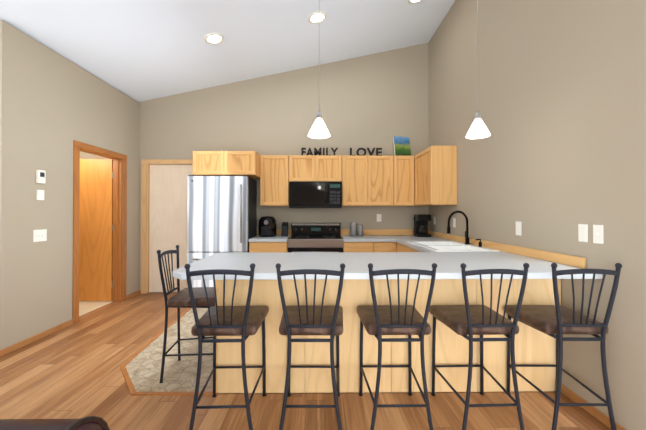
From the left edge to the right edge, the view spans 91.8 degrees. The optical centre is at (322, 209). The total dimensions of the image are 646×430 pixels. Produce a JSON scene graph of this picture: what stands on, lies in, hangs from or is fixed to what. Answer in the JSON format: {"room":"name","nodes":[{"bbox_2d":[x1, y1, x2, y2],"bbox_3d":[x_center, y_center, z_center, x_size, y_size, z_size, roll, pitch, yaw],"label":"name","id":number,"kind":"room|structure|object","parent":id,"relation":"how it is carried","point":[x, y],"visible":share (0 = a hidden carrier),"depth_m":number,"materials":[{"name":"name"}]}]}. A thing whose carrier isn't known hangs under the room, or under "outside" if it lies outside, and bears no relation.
{"room":"kitchen","nodes":[
{"label":"kitchen","id":0,"kind":"room"},
{"bbox_2d":[0,20,139,349],"bbox_3d":[-2.921,-0.190,3.841,0.120,2.985,2.136,0,0,-1],"label":"wall","id":1,"kind":"structure","parent":0,"point":[53,105],"depth_m":3.22,"materials":[{"name":"paint"}]},
{"bbox_2d":[2,319,72,355],"bbox_3d":[-2.848,1.269,3.170,0.013,0.058,0.800,0,0,-1],"label":"baseboard","id":2,"kind":"structure","parent":1,"relation":"attached to","point":[34,338],"depth_m":3.09,"materials":[{"name":"brown wood"}]},
{"bbox_2d":[33,229,46,241],"bbox_3d":[-2.847,0.258,3.157,0.014,0.120,0.150,0,0,-1],"label":"double light switch","id":3,"kind":"object","parent":1,"relation":"attached to","point":[39,235],"visible":1,"depth_m":3.15,"materials":[{"name":"white plastic"}]},
{"bbox_2d":[79,159,112,300],"bbox_3d":[-3.406,0.287,4.430,0.822,2.016,0.125,0,0,-1],"label":"hall door","id":4,"kind":"structure","parent":1,"relation":"in","point":[96,236],"depth_m":4.46,"materials":[{"name":"brown wood"}]},
{"bbox_2d":[72,140,126,323],"bbox_3d":[-2.924,0.254,4.066,0.152,2.100,0.980,0,0,-1],"label":"door frame","id":5,"kind":"structure","parent":1,"relation":"attached to","point":[119,236],"depth_m":4.45,"materials":[{"name":"brown wood"}]},
{"bbox_2d":[126,290,140,299],"bbox_3d":[-2.862,1.280,4.725,0.017,0.058,0.350,0,0,-1],"label":"baseboard","id":6,"kind":"structure","parent":1,"relation":"attached to","point":[131,295],"depth_m":4.72,"materials":[{"name":"brown wood"}]},
{"bbox_2d":[0,0,454,101],"bbox_3d":[-1.788,-1.994,1.557,7.227,1.621,6.990,0,0,-1],"label":"ceiling","id":7,"kind":"structure","parent":0,"point":[140,50],"depth_m":3.79,"materials":[{"name":"white paint"}]},
{"bbox_2d":[204,32,223,43],"bbox_3d":[-1.292,-2.034,3.718,0.226,0.054,0.230,0,0,-1],"label":"recessed light","id":8,"kind":"object","parent":7,"relation":"in","point":[214,38],"visible":1,"depth_m":3.71,"materials":[{"name":"white plastic"}]},
{"bbox_2d":[308,11,326,23],"bbox_3d":[-0.069,-2.291,3.732,0.226,0.054,0.230,0,0,-1],"label":"recessed light","id":9,"kind":"object","parent":7,"relation":"in","point":[316,17],"visible":0.98,"depth_m":3.73,"materials":[{"name":"white plastic"}]},
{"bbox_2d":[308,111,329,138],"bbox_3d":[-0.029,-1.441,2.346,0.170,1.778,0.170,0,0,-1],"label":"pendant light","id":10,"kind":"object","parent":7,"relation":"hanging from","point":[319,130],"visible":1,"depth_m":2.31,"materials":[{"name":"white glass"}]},
{"bbox_2d":[408,0,421,3],"bbox_3d":[1.128,-2.543,3.746,0.226,0.054,0.230,0,0,-1],"label":"recessed light","id":11,"kind":"object","parent":7,"relation":"in","point":[413,1],"visible":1,"depth_m":3.81,"materials":[{"name":"white plastic"}]},
{"bbox_2d":[466,0,490,138],"bbox_3d":[1.164,-1.567,2.359,0.170,2.029,0.170,0,0,-1],"label":"pendant light","id":12,"kind":"object","parent":7,"relation":"hanging from","point":[478,129],"visible":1,"depth_m":2.34,"materials":[{"name":"white glass"}]},
{"bbox_2d":[80,43,428,289],"bbox_3d":[-1.197,-0.685,4.990,5.977,3.992,0.120,0,0,-1],"label":"wall","id":13,"kind":"structure","parent":0,"point":[375,101],"depth_m":4.94,"materials":[{"name":"paint"}]},
{"bbox_2d":[141,159,191,293],"bbox_3d":[-2.316,0.260,4.964,1.052,2.100,0.136,0,0,-1],"label":"door frame","id":14,"kind":"structure","parent":13,"relation":"attached to","point":[145,171],"depth_m":4.90,"materials":[{"name":"brown wood"}]},
{"bbox_2d":[149,165,194,291],"bbox_3d":[-2.315,0.290,4.918,0.852,2.016,0.132,0,0,-1],"label":"back door","id":15,"kind":"structure","parent":13,"relation":"in","point":[167,207],"depth_m":4.95,"materials":[{"name":"brown wood"}]},
{"bbox_2d":[192,151,227,175],"bbox_3d":[-1.542,-0.640,4.589,0.481,0.325,0.666,0,0,-1],"label":"upper cabinet","id":16,"kind":"object","parent":13,"relation":"attached to","point":[204,163],"depth_m":4.27,"materials":[{"name":"brown wood"}]},
{"bbox_2d":[228,151,259,179],"bbox_3d":[-1.164,-0.640,4.593,0.481,0.325,0.666,0,0,-1],"label":"upper cabinet","id":17,"kind":"object","parent":13,"relation":"attached to","point":[240,163],"depth_m":4.27,"materials":[{"name":"brown wood"}]},
{"bbox_2d":[260,155,291,205],"bbox_3d":[-0.686,-0.431,4.756,0.474,0.740,0.346,0,0,-1],"label":"upper cabinet","id":18,"kind":"object","parent":13,"relation":"attached to","point":[275,170],"depth_m":4.59,"materials":[{"name":"brown wood"}]},
{"bbox_2d":[292,155,319,181],"bbox_3d":[-0.282,-0.607,4.761,0.439,0.388,0.346,0,0,-1],"label":"upper cabinet","id":19,"kind":"object","parent":13,"relation":"attached to","point":[305,168],"depth_m":4.60,"materials":[{"name":"brown wood"}]},
{"bbox_2d":[289,182,341,207],"bbox_3d":[-0.108,-0.218,4.708,0.760,0.383,0.448,0,0,-1],"label":"microwave","id":20,"kind":"object","parent":19,"relation":"attached to","point":[315,194],"visible":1,"depth_m":4.53,"materials":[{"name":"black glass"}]},
{"bbox_2d":[301,148,337,154],"bbox_3d":[-0.048,-0.874,4.753,0.560,0.140,0.012,0,0,-1],"label":"family sign","id":21,"kind":"object","parent":19,"relation":"on","point":[316,152],"visible":0.67,"depth_m":4.75,"materials":[{"name":"metal"}]},
{"bbox_2d":[320,155,343,181],"bbox_3d":[0.054,-0.607,4.765,0.439,0.388,0.346,0,0,-1],"label":"upper cabinet","id":22,"kind":"object","parent":13,"relation":"attached to","point":[331,166],"depth_m":4.60,"materials":[{"name":"brown wood"}]},
{"bbox_2d":[258,231,428,234],"bbox_3d":[0.324,0.352,4.925,2.688,0.094,0.019,0,0,-1],"label":"backsplash","id":23,"kind":"structure","parent":13,"relation":"attached to","point":[277,232],"depth_m":4.92,"materials":[{"name":"brown wood"}]},
{"bbox_2d":[342,155,371,205],"bbox_3d":[0.465,-0.431,4.768,0.488,0.740,0.346,0,0,-1],"label":"upper cabinet","id":24,"kind":"object","parent":13,"relation":"attached to","point":[357,184],"depth_m":4.61,"materials":[{"name":"brown wood"}]},
{"bbox_2d":[377,214,380,221],"bbox_3d":[0.885,0.125,4.940,0.075,0.120,0.009,0,0,-1],"label":"electrical outlet","id":25,"kind":"object","parent":13,"relation":"attached to","point":[378,217],"visible":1,"depth_m":4.94,"materials":[{"name":"white plastic"}]},
{"bbox_2d":[372,156,387,205],"bbox_3d":[0.848,-0.431,4.772,0.485,0.740,0.346,0,0,-1],"label":"upper cabinet","id":26,"kind":"object","parent":13,"relation":"attached to","point":[379,163],"depth_m":4.61,"materials":[{"name":"brown wood"}]},
{"bbox_2d":[350,148,381,155],"bbox_3d":[0.651,-0.874,4.760,0.490,0.140,0.012,0,0,-1],"label":"love sign","id":27,"kind":"object","parent":26,"relation":"on","point":[369,151],"visible":0.81,"depth_m":4.75,"materials":[{"name":"metal"}]},
{"bbox_2d":[388,156,411,205],"bbox_3d":[1.176,-0.431,4.749,0.386,0.740,0.399,0,0,-1],"label":"upper cabinet","id":28,"kind":"object","parent":13,"relation":"attached to","point":[399,167],"depth_m":4.61,"materials":[{"name":"brown wood"}]},
{"bbox_2d":[393,136,410,155],"bbox_3d":[1.235,-0.978,4.885,0.274,0.340,0.093,0,0,-15],"label":"picture","id":29,"kind":"object","parent":28,"relation":"on","point":[401,146],"visible":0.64,"depth_m":4.87,"materials":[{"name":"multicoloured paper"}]},
{"bbox_2d":[0,292,610,429],"bbox_3d":[-1.788,1.335,1.535,7.227,0.104,6.990,0,0,-1],"label":"floor","id":30,"kind":"structure","parent":0,"point":[73,371],"depth_m":2.12,"materials":[{"name":"brown wood"}]},
{"bbox_2d":[0,416,109,429],"bbox_3d":[-1.638,0.880,0.246,2.190,0.797,1.143,0,0,-1],"label":"sofa","id":31,"kind":"object","parent":30,"relation":"on","point":[91,423],"visible":1,"depth_m":0.73,"materials":[{"name":"leather"}]},
{"bbox_2d":[120,308,217,395],"bbox_3d":[-1.261,1.294,3.198,1.026,0.008,2.037,0,0,-1],"label":"transition piece","id":32,"kind":"object","parent":30,"relation":"on","point":[131,388],"visible":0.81,"depth_m":2.29,"materials":[{"name":"brown wood"}]},
{"bbox_2d":[184,263,268,429],"bbox_3d":[-0.574,0.794,1.944,0.408,0.996,0.499,0,0,-2],"label":"stool","id":33,"kind":"object","parent":30,"relation":"on","point":[245,322],"visible":1,"depth_m":1.75,"materials":[{"name":"metal"}]},
{"bbox_2d":[275,263,344,429],"bbox_3d":[-0.069,0.794,1.949,0.408,0.996,0.499,0,0,0],"label":"stool","id":34,"kind":"object","parent":30,"relation":"on","point":[311,320],"visible":0.98,"depth_m":1.75,"materials":[{"name":"metal"}]},
{"bbox_2d":[125,308,555,393],"bbox_3d":[-0.038,1.299,3.568,3.447,0.004,2.720,0,0,-1],"label":"kitchen tile floor","id":35,"kind":"structure","parent":30,"relation":"on","point":[143,367],"depth_m":2.60,"materials":[{"name":"tile"}]},
{"bbox_2d":[157,245,214,382],"bbox_3d":[-1.022,0.798,2.534,0.499,0.996,0.408,0,0,-4],"label":"stool","id":36,"kind":"object","parent":35,"relation":"on","point":[179,299],"visible":0.79,"depth_m":2.40,"materials":[{"name":"metal"}]},
{"bbox_2d":[187,175,256,287],"bbox_3d":[-1.442,0.416,4.544,0.818,1.782,0.692,0,0,-1],"label":"fridge","id":37,"kind":"object","parent":35,"relation":"on","point":[221,214],"visible":0.67,"depth_m":4.26,"materials":[{"name":"silver metal"}]},
{"bbox_2d":[215,279,284,393],"bbox_3d":[-0.525,0.859,2.537,0.473,0.869,0.660,0,0,-1],"label":"base cabinet","id":38,"kind":"object","parent":35,"relation":"on","point":[265,292],"depth_m":2.21,"materials":[{"name":"brown wood"}]},
{"bbox_2d":[249,243,287,250],"bbox_3d":[-0.753,0.873,4.597,0.520,0.869,0.646,0,0,-1],"label":"base cabinet","id":39,"kind":"object","parent":35,"relation":"on","point":[252,246],"depth_m":4.28,"materials":[{"name":"brown wood"}]},
{"bbox_2d":[249,235,290,242],"bbox_3d":[-0.753,0.418,4.590,0.526,0.040,0.667,0,0,-1],"label":"countertop","id":40,"kind":"structure","parent":39,"relation":"on","point":[257,239],"depth_m":4.30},
{"bbox_2d":[258,216,276,236],"bbox_3d":[-0.828,0.245,4.650,0.270,0.305,0.325,0,0,-1],"label":"air fryer","id":41,"kind":"object","parent":40,"relation":"on","point":[267,226],"visible":1,"depth_m":4.57,"materials":[{"name":"black plastic"}]},
{"bbox_2d":[281,222,287,236],"bbox_3d":[-0.579,0.293,4.750,0.090,0.210,0.160,0,0,-1],"label":"knife block","id":42,"kind":"object","parent":40,"relation":"on","point":[284,231],"visible":1,"depth_m":4.70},
{"bbox_2d":[288,223,342,251],"bbox_3d":[-0.107,0.753,4.568,0.764,1.110,0.687,0,0,-1],"label":"range","id":43,"kind":"object","parent":35,"relation":"on","point":[315,237],"visible":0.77,"depth_m":4.30,"materials":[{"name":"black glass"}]},
{"bbox_2d":[285,279,348,392],"bbox_3d":[-0.116,0.859,2.551,0.555,0.869,0.639,0,0,-1],"label":"base cabinet","id":44,"kind":"object","parent":35,"relation":"on","point":[302,380],"depth_m":2.21,"materials":[{"name":"brown wood"}]},
{"bbox_2d":[343,239,368,250],"bbox_3d":[0.511,0.873,4.610,0.465,0.869,0.646,0,0,-1],"label":"base cabinet","id":45,"kind":"object","parent":35,"relation":"on","point":[346,246],"depth_m":4.29,"materials":[{"name":"brown wood"}]},
{"bbox_2d":[349,279,388,392],"bbox_3d":[0.333,0.860,2.556,0.556,0.869,0.639,0,0,-1],"label":"base cabinet","id":46,"kind":"object","parent":35,"relation":"on","point":[359,289],"depth_m":2.21,"materials":[{"name":"brown wood"}]},
{"bbox_2d":[369,239,396,250],"bbox_3d":[0.834,0.873,4.583,0.392,0.869,0.707,0,0,-1],"label":"base cabinet","id":47,"kind":"object","parent":35,"relation":"on","point":[388,249],"depth_m":4.29,"materials":[{"name":"brown wood"}]},
{"bbox_2d":[341,235,436,242],"bbox_3d":[0.974,0.418,4.607,1.395,0.040,0.667,0,0,-1],"label":"countertop","id":48,"kind":"structure","parent":47,"relation":"on","point":[365,238],"depth_m":4.51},
{"bbox_2d":[350,221,362,236],"bbox_3d":[0.507,0.284,4.738,0.200,0.227,0.115,0,0,-1],"label":"canister","id":49,"kind":"object","parent":48,"relation":"on","point":[356,229],"visible":1,"depth_m":4.71,"materials":[{"name":"silver metal"}]},
{"bbox_2d":[414,214,430,236],"bbox_3d":[1.482,0.233,4.691,0.210,0.330,0.220,0,0,-1],"label":"coffee maker","id":50,"kind":"object","parent":48,"relation":"on","point":[421,225],"visible":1,"depth_m":4.60,"materials":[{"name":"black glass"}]},
{"bbox_2d":[397,239,460,246],"bbox_3d":[1.335,0.414,4.023,0.684,0.040,0.509,0,0,-1],"label":"countertop","id":51,"kind":"structure","parent":47,"relation":"on","point":[408,242],"depth_m":3.76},
{"bbox_2d":[393,243,464,250],"bbox_3d":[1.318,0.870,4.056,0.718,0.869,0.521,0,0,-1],"label":"base cabinet","id":52,"kind":"object","parent":35,"relation":"on","point":[396,246],"depth_m":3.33,"materials":[{"name":"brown wood"}]},
{"bbox_2d":[389,279,480,392],"bbox_3d":[0.784,0.860,2.579,0.607,0.869,0.719,0,0,-1],"label":"base cabinet","id":53,"kind":"object","parent":35,"relation":"on","point":[451,348],"depth_m":2.22,"materials":[{"name":"brown wood"}]},
{"bbox_2d":[173,251,601,278],"bbox_3d":[0.372,0.403,2.409,2.644,0.040,1.040,0,0,-1],"label":"countertop","id":54,"kind":"structure","parent":53,"relation":"on","point":[356,263],"depth_m":2.23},
{"bbox_2d":[408,211,498,251],"bbox_3d":[1.336,0.279,3.354,0.590,0.548,0.910,0,0,-1],"label":"sink","id":55,"kind":"object","parent":54,"relation":"in","point":[435,246],"depth_m":3.34,"materials":[{"name":"white ceramic"}]},
{"bbox_2d":[357,263,436,429],"bbox_3d":[0.439,0.794,1.954,0.408,0.996,0.499,0,0,-1],"label":"stool","id":56,"kind":"object","parent":30,"relation":"on","point":[377,321],"visible":1,"depth_m":1.76,"materials":[{"name":"metal"}]},
{"bbox_2d":[429,263,528,429],"bbox_3d":[0.949,0.794,1.959,0.408,0.996,0.499,0,0,-2],"label":"stool","id":57,"kind":"object","parent":30,"relation":"on","point":[465,320],"visible":0.98,"depth_m":1.77,"materials":[{"name":"metal"}]},
{"bbox_2d":[504,263,621,429],"bbox_3d":[1.470,0.794,1.964,0.408,0.996,0.499,0,0,1],"label":"stool","id":58,"kind":"object","parent":30,"relation":"on","point":[558,319],"visible":0.98,"depth_m":1.77,"materials":[{"name":"metal"}]},
{"bbox_2d":[405,247,416,250],"bbox_3d":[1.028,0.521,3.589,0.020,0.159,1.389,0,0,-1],"label":"base cabinet","id":59,"kind":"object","parent":0,"relation":"attached to","point":[406,248],"depth_m":3.61,"materials":[{"name":"brown wood"}]},
{"bbox_2d":[428,0,645,429],"bbox_3d":[1.766,-0.696,1.525,0.120,3.966,6.870,0,0,-1],"label":"wall","id":60,"kind":"structure","parent":0,"point":[554,159],"depth_m":2.20,"materials":[{"name":"paint"}]},
{"bbox_2d":[412,146,456,205],"bbox_3d":[1.486,-0.434,4.276,0.377,0.740,0.702,0,0,-1],"label":"upper cabinet","id":61,"kind":"object","parent":60,"relation":"attached to","point":[427,177],"depth_m":3.93,"materials":[{"name":"brown wood"}]},
{"bbox_2d":[516,221,521,235],"bbox_3d":[1.689,0.160,2.708,0.009,0.120,0.075,0,0,-1],"label":"electrical outlet","id":62,"kind":"object","parent":60,"relation":"attached to","point":[518,228],"visible":1,"depth_m":2.70,"materials":[{"name":"white plastic"}]},
{"bbox_2d":[578,224,587,241],"bbox_3d":[1.698,0.151,2.045,0.006,0.115,0.070,0,0,-1],"label":"electrical outlet","id":63,"kind":"object","parent":60,"relation":"attached to","point":[582,232],"visible":1,"depth_m":2.04,"materials":[{"name":"white plastic"}]},
{"bbox_2d":[561,384,625,429],"bbox_3d":[1.713,1.250,0.211,0.013,0.058,4.030,0,0,-1],"label":"baseboard","id":64,"kind":"structure","parent":60,"relation":"attached to","point":[599,415],"depth_m":1.98,"materials":[{"name":"brown wood"}]},
{"bbox_2d":[593,225,603,243],"bbox_3d":[1.695,0.150,1.933,0.014,0.115,0.070,0,0,-1],"label":"light switch","id":65,"kind":"object","parent":60,"relation":"attached to","point":[598,234],"visible":1,"depth_m":1.93,"materials":[{"name":"white plastic"}]}
]}

